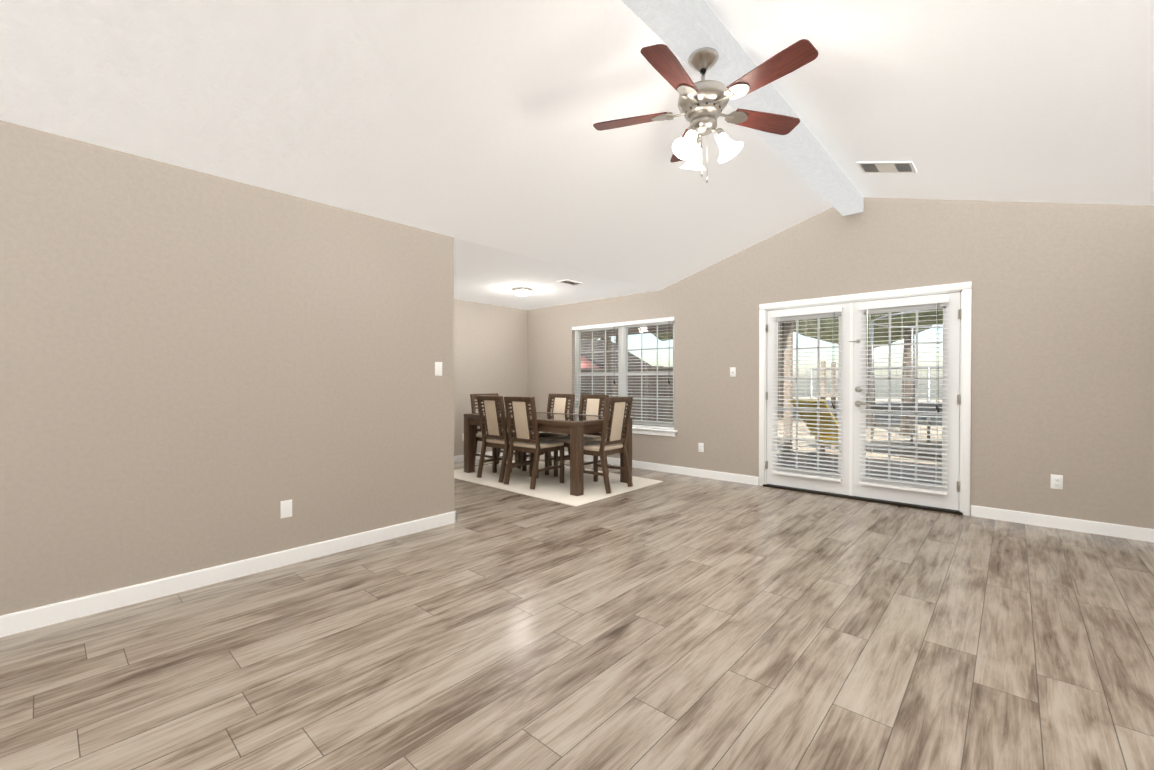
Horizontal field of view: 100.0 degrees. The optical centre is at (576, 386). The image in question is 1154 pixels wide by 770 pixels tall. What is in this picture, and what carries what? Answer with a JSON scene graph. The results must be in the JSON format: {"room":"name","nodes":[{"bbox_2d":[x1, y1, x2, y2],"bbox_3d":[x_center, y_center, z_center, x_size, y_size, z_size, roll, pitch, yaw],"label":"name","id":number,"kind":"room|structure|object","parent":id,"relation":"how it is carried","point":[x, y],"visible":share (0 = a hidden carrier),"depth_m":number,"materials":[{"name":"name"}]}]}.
{"room":"living room","nodes":[
{"label":"living room","id":0,"kind":"room"},
{"bbox_2d":[0,120,453,615],"bbox_3d":[-2.575,-0.037,2.566,0.120,2.450,4.400,0,1,42],"label":"wall","id":1,"kind":"structure","parent":0,"point":[199,370],"depth_m":2.84,"materials":[{"name":"paint"}]},
{"bbox_2d":[0,511,456,636],"bbox_3d":[-2.510,1.139,2.548,0.014,0.098,4.384,0,1,42],"label":"baseboard","id":2,"kind":"structure","parent":1,"relation":"attached to","point":[31,619],"depth_m":2.84,"materials":[{"name":"white wood"}]},
{"bbox_2d":[281,499,291,517],"bbox_3d":[-1.927,0.813,3.208,0.009,0.117,0.072,0,1,42],"label":"outlet","id":3,"kind":"object","parent":1,"relation":"attached to","point":[286,508],"visible":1,"depth_m":3.21,"materials":[{"name":"white plastic"}]},
{"bbox_2d":[435,362,441,375],"bbox_3d":[-1.164,-0.145,4.053,0.019,0.117,0.072,0,1,42],"label":"light switch","id":4,"kind":"object","parent":1,"relation":"attached to","point":[438,368],"visible":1,"depth_m":4.05,"materials":[{"name":"white plastic"}]},
{"bbox_2d":[0,0,832,309],"bbox_3d":[-1.616,-1.688,3.876,5.130,0.830,7.950,0,1,42],"label":"ceiling","id":5,"kind":"structure","parent":0,"point":[474,121],"depth_m":2.77,"materials":[{"name":"white paint"}]},
{"bbox_2d":[512,287,532,296],"bbox_3d":[-0.730,-1.243,6.467,0.280,0.104,0.280,0,1,42],"label":"light","id":6,"kind":"object","parent":5,"relation":"attached to","point":[521,291],"visible":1,"depth_m":6.38,"materials":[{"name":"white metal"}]},
{"bbox_2d":[557,279,582,284],"bbox_3d":[-0.083,-1.286,6.004,0.160,0.010,0.300,0,1,42],"label":"ceiling vent","id":7,"kind":"object","parent":5,"relation":"in","point":[567,281],"visible":1,"depth_m":5.98,"materials":[{"name":"white metal"}]},
{"bbox_2d":[454,299,527,455],"bbox_3d":[-2.031,-0.077,7.146,0.150,2.450,3.370,0,1,42],"label":"wall","id":8,"kind":"structure","parent":0,"point":[490,348],"depth_m":7.68,"materials":[{"name":"paint"}]},
{"bbox_2d":[454,451,514,462],"bbox_3d":[-1.941,1.100,7.135,0.014,0.098,3.220,0,1,42],"label":"baseboard","id":9,"kind":"structure","parent":8,"relation":"attached to","point":[460,458],"depth_m":7.36,"materials":[{"name":"white wood"}]},
{"bbox_2d":[0,453,1153,769],"bbox_3d":[-0.662,1.234,3.040,7.700,0.100,7.950,0,1,42],"label":"floor","id":10,"kind":"structure","parent":0,"point":[672,621],"depth_m":2.17,"materials":[{"name":"laminate"}]},
{"bbox_2d":[454,459,663,506],"bbox_3d":[-0.417,1.152,6.125,2.530,0.010,1.580,0,1,42],"label":"rug","id":11,"kind":"object","parent":10,"relation":"on","point":[550,487],"visible":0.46,"depth_m":5.72,"materials":[{"name":"beige fabric"}]},
{"bbox_2d":[470,393,520,472],"bbox_3d":[-1.129,0.624,6.722,0.542,1.034,0.472,0,1,42],"label":"chair","id":12,"kind":"object","parent":11,"relation":"on","point":[495,451],"visible":0.42,"depth_m":6.69,"materials":[{"name":"brown wood"}]},
{"bbox_2d":[477,395,533,482],"bbox_3d":[-0.897,0.630,6.074,0.472,1.034,0.542,0,1,42],"label":"chair","id":13,"kind":"object","parent":11,"relation":"on","point":[496,438],"visible":0.88,"depth_m":5.92,"materials":[{"name":"brown wood"}]},
{"bbox_2d":[504,396,563,489],"bbox_3d":[-0.501,0.633,5.704,0.472,1.034,0.542,0,1,40],"label":"chair","id":14,"kind":"object","parent":11,"relation":"on","point":[524,440],"visible":1,"depth_m":5.56,"materials":[{"name":"brown wood"}]},
{"bbox_2d":[464,411,631,495],"bbox_3d":[-0.420,0.759,6.118,2.030,0.775,0.990,0,1,42],"label":"table","id":15,"kind":"object","parent":11,"relation":"on","point":[576,427],"visible":0.56,"depth_m":5.44,"materials":[{"name":"brown wood"}]},
{"bbox_2d":[522,394,574,474],"bbox_3d":[-0.382,0.625,6.555,0.472,1.034,0.542,0,1,42],"label":"chair","id":16,"kind":"object","parent":11,"relation":"on","point":[560,404],"visible":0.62,"depth_m":6.61,"materials":[{"name":"brown wood"}]},
{"bbox_2d":[554,394,608,476],"bbox_3d":[0.056,0.629,6.173,0.472,1.034,0.542,0,1,44],"label":"chair","id":17,"kind":"object","parent":11,"relation":"on","point":[593,405],"visible":0.4,"depth_m":6.24,"materials":[{"name":"brown wood"}]},
{"bbox_2d":[584,396,632,493],"bbox_3d":[0.282,0.634,5.506,0.542,1.034,0.472,0,1,39],"label":"chair","id":18,"kind":"object","parent":11,"relation":"on","point":[615,443],"visible":0.92,"depth_m":5.37,"materials":[{"name":"brown wood"}]},
{"bbox_2d":[528,197,1153,528],"bbox_3d":[1.950,-0.491,5.921,7.700,3.300,0.150,0,1,42],"label":"wall","id":19,"kind":"structure","parent":0,"point":[1062,351],"depth_m":4.27,"materials":[{"name":"paint"}]},
{"bbox_2d":[575,321,677,436],"bbox_3d":[0.641,-0.133,7.077,1.950,1.595,0.182,0,1,42],"label":"window","id":20,"kind":"structure","parent":19,"relation":"in","point":[622,378],"depth_m":7.06,"materials":[{"name":"white"}]},
{"bbox_2d":[572,322,620,415],"bbox_3d":[0.281,-0.179,7.365,0.921,1.506,0.072,0,1,42],"label":"window blind","id":21,"kind":"object","parent":20,"relation":"attached to","point":[595,326],"visible":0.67,"depth_m":7.35,"materials":[{"name":"white plastic"}]},
{"bbox_2d":[619,317,673,429],"bbox_3d":[0.965,-0.174,6.749,0.921,1.506,0.072,0,1,42],"label":"window blind","id":22,"kind":"object","parent":20,"relation":"attached to","point":[645,321],"visible":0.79,"depth_m":6.73,"materials":[{"name":"white plastic"}]},
{"bbox_2d":[544,451,758,484],"bbox_3d":[0.637,1.101,7.009,4.010,0.098,0.014,0,1,42],"label":"baseboard","id":23,"kind":"structure","parent":19,"relation":"attached to","point":[739,478],"depth_m":6.30,"materials":[{"name":"white wood"}]},
{"bbox_2d":[698,443,703,451],"bbox_3d":[1.577,0.782,6.161,0.072,0.117,0.009,0,1,42],"label":"outlet","id":24,"kind":"object","parent":19,"relation":"attached to","point":[700,447],"visible":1,"depth_m":6.16,"materials":[{"name":"white plastic"}]},
{"bbox_2d":[730,367,735,376],"bbox_3d":[1.886,-0.170,5.867,0.072,0.117,0.019,0,1,42],"label":"light switch","id":25,"kind":"object","parent":19,"relation":"attached to","point":[732,371],"visible":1,"depth_m":5.86,"materials":[{"name":"white plastic"}]},
{"bbox_2d":[767,303,849,494],"bbox_3d":[2.539,0.133,5.332,0.876,2.003,0.048,0,1,42],"label":"door","id":26,"kind":"structure","parent":19,"relation":"in","point":[842,487],"depth_m":5.27,"materials":[{"name":"white paint"}]},
{"bbox_2d":[771,306,842,481],"bbox_3d":[2.493,0.082,5.280,0.724,1.826,0.072,0,1,42],"label":"door blind","id":27,"kind":"object","parent":26,"relation":"attached to","point":[809,311],"visible":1,"depth_m":5.26,"materials":[{"name":"white plastic"}]},
{"bbox_2d":[759,282,971,515],"bbox_3d":[2.898,0.109,5.073,1.920,2.115,0.208,0,1,42],"label":"door frame","id":28,"kind":"structure","parent":19,"relation":"attached to","point":[964,396],"depth_m":4.79,"materials":[{"name":"white wood"}]},
{"bbox_2d":[849,292,960,510],"bbox_3d":[3.165,0.138,4.731,0.901,2.003,0.101,0,1,42],"label":"door","id":29,"kind":"structure","parent":19,"relation":"in","point":[950,499],"depth_m":4.66,"materials":[{"name":"white paint"}]},
{"bbox_2d":[859,296,948,494],"bbox_3d":[3.146,0.087,4.691,0.724,1.826,0.072,0,1,42],"label":"door blind","id":30,"kind":"object","parent":29,"relation":"attached to","point":[937,300],"visible":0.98,"depth_m":4.67,"materials":[{"name":"white plastic"}]},
{"bbox_2d":[1051,474,1062,489],"bbox_3d":[3.968,0.793,4.004,0.072,0.117,0.009,0,1,42],"label":"outlet","id":31,"kind":"object","parent":19,"relation":"attached to","point":[1056,481],"visible":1,"depth_m":4.00,"materials":[{"name":"white plastic"}]},
{"bbox_2d":[971,505,1153,541],"bbox_3d":[4.093,1.128,3.891,1.440,0.098,0.014,0,1,42],"label":"baseboard","id":32,"kind":"structure","parent":19,"relation":"attached to","point":[1101,528],"depth_m":3.96,"materials":[{"name":"white wood"}]},
{"bbox_2d":[704,0,1153,205],"bbox_3d":[1.243,-1.631,1.297,2.570,0.899,7.950,0,1,42],"label":"ceiling","id":33,"kind":"structure","parent":0,"point":[1049,101],"depth_m":2.68,"materials":[{"name":"white paint"}]},
{"bbox_2d":[621,0,863,215],"bbox_3d":[0.288,-1.851,2.156,0.190,0.195,7.650,0,1,42],"label":"ridge beam","id":34,"kind":"structure","parent":33,"relation":"attached to","point":[683,30],"depth_m":2.78,"materials":[{"name":"paint"}]},
{"bbox_2d":[593,39,817,182],"bbox_3d":[0.665,-1.415,2.554,1.159,0.684,1.142,0,1,42],"label":"ceiling fan","id":35,"kind":"object","parent":34,"relation":"hanging from","point":[702,103],"visible":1,"depth_m":2.52,"materials":[{"name":"brown wood"}]},
{"bbox_2d":[856,161,916,172],"bbox_3d":[2.561,-1.810,4.005,0.400,0.010,0.260,22,15,40],"label":"ceiling vent","id":36,"kind":"object","parent":33,"relation":"in","point":[890,167],"visible":1,"depth_m":3.99,"materials":[{"name":"white metal"}]},
{"label":"outside","id":37,"kind":"structure","parent":0,"visible":0},
{"bbox_2d":[778,397,941,464],"bbox_3d":[16.206,1.251,19.574,55.000,0.180,39.200,0,1,42],"label":"ground","id":38,"kind":"structure","parent":37,"point":[894,439],"depth_m":11.39,"materials":[{"name":"beige concrete"}]},
{"bbox_2d":[581,338,651,368],"bbox_3d":[0.264,-0.134,14.954,3.800,2.670,2.600,0,1,42],"label":"shed","id":39,"kind":"object","parent":38,"relation":"on","point":[597,346],"depth_m":14.07,"materials":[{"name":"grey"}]},
{"bbox_2d":[581,366,672,421],"bbox_3d":[-1.976,0.374,12.326,11.700,1.700,3.890,0,1,42],"label":"fence","id":40,"kind":"object","parent":38,"relation":"on","point":[634,381],"depth_m":11.50,"materials":[{"name":"wood"}]},
{"bbox_2d":[651,331,672,340],"bbox_3d":[4.883,-3.997,20.924,5.804,10.354,6.896,0,1,42],"label":"tree","id":41,"kind":"object","parent":38,"relation":"on","point":[664,335],"depth_m":21.03,"materials":[{"name":"green plant"}]},
{"bbox_2d":[581,320,795,451],"bbox_3d":[0.782,-0.121,9.369,5.750,2.740,3.400,0,1,42],"label":"porch roof","id":42,"kind":"structure","parent":38,"relation":"on","point":[789,329],"depth_m":8.73,"materials":[{"name":"grey"}]},
{"bbox_2d":[778,323,783,419],"bbox_3d":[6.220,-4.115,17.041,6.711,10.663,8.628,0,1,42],"label":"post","id":43,"kind":"object","parent":38,"relation":"on","point":[781,359],"depth_m":16.91,"materials":[{"name":"wood"}]},
{"bbox_2d":[790,361,837,453],"bbox_3d":[4.424,0.397,8.521,0.600,1.720,2.426,0,1,42],"label":"slide","id":44,"kind":"object","parent":38,"relation":"on","point":[821,406],"depth_m":8.36,"materials":[{"name":"yellow plastic"}]},
{"bbox_2d":[778,451,941,484],"bbox_3d":[4.460,1.234,5.956,4.600,0.090,3.183,0,1,42],"label":"deck","id":45,"kind":"object","parent":38,"relation":"on","point":[872,467],"depth_m":7.10,"materials":[{"name":"wood"}]},
{"bbox_2d":[792,315,931,428],"bbox_3d":[8.127,-3.123,13.816,5.410,8.733,6.688,0,1,42],"label":"tree","id":46,"kind":"object","parent":38,"relation":"on","point":[805,329],"depth_m":13.37,"materials":[{"name":"green plant"}]},
{"bbox_2d":[810,367,942,442],"bbox_3d":[13.070,0.446,5.696,19.386,1.670,0.060,0,1,42],"label":"fence","id":47,"kind":"object","parent":38,"relation":"on","point":[928,395],"depth_m":10.85,"materials":[{"name":"grey"}]},
{"bbox_2d":[866,309,942,435],"bbox_3d":[8.163,-2.116,11.789,3.505,6.752,3.868,0,1,42],"label":"tree","id":48,"kind":"object","parent":38,"relation":"on","point":[911,316],"depth_m":12.00,"materials":[{"name":"green plant"}]},
{"bbox_2d":[868,308,942,451],"bbox_3d":[7.154,0.013,8.335,3.680,2.490,3.680,0,1,42],"label":"trampoline","id":49,"kind":"object","parent":38,"relation":"on","point":[898,408],"depth_m":9.07,"materials":[{"name":"black metal"}]}
]}

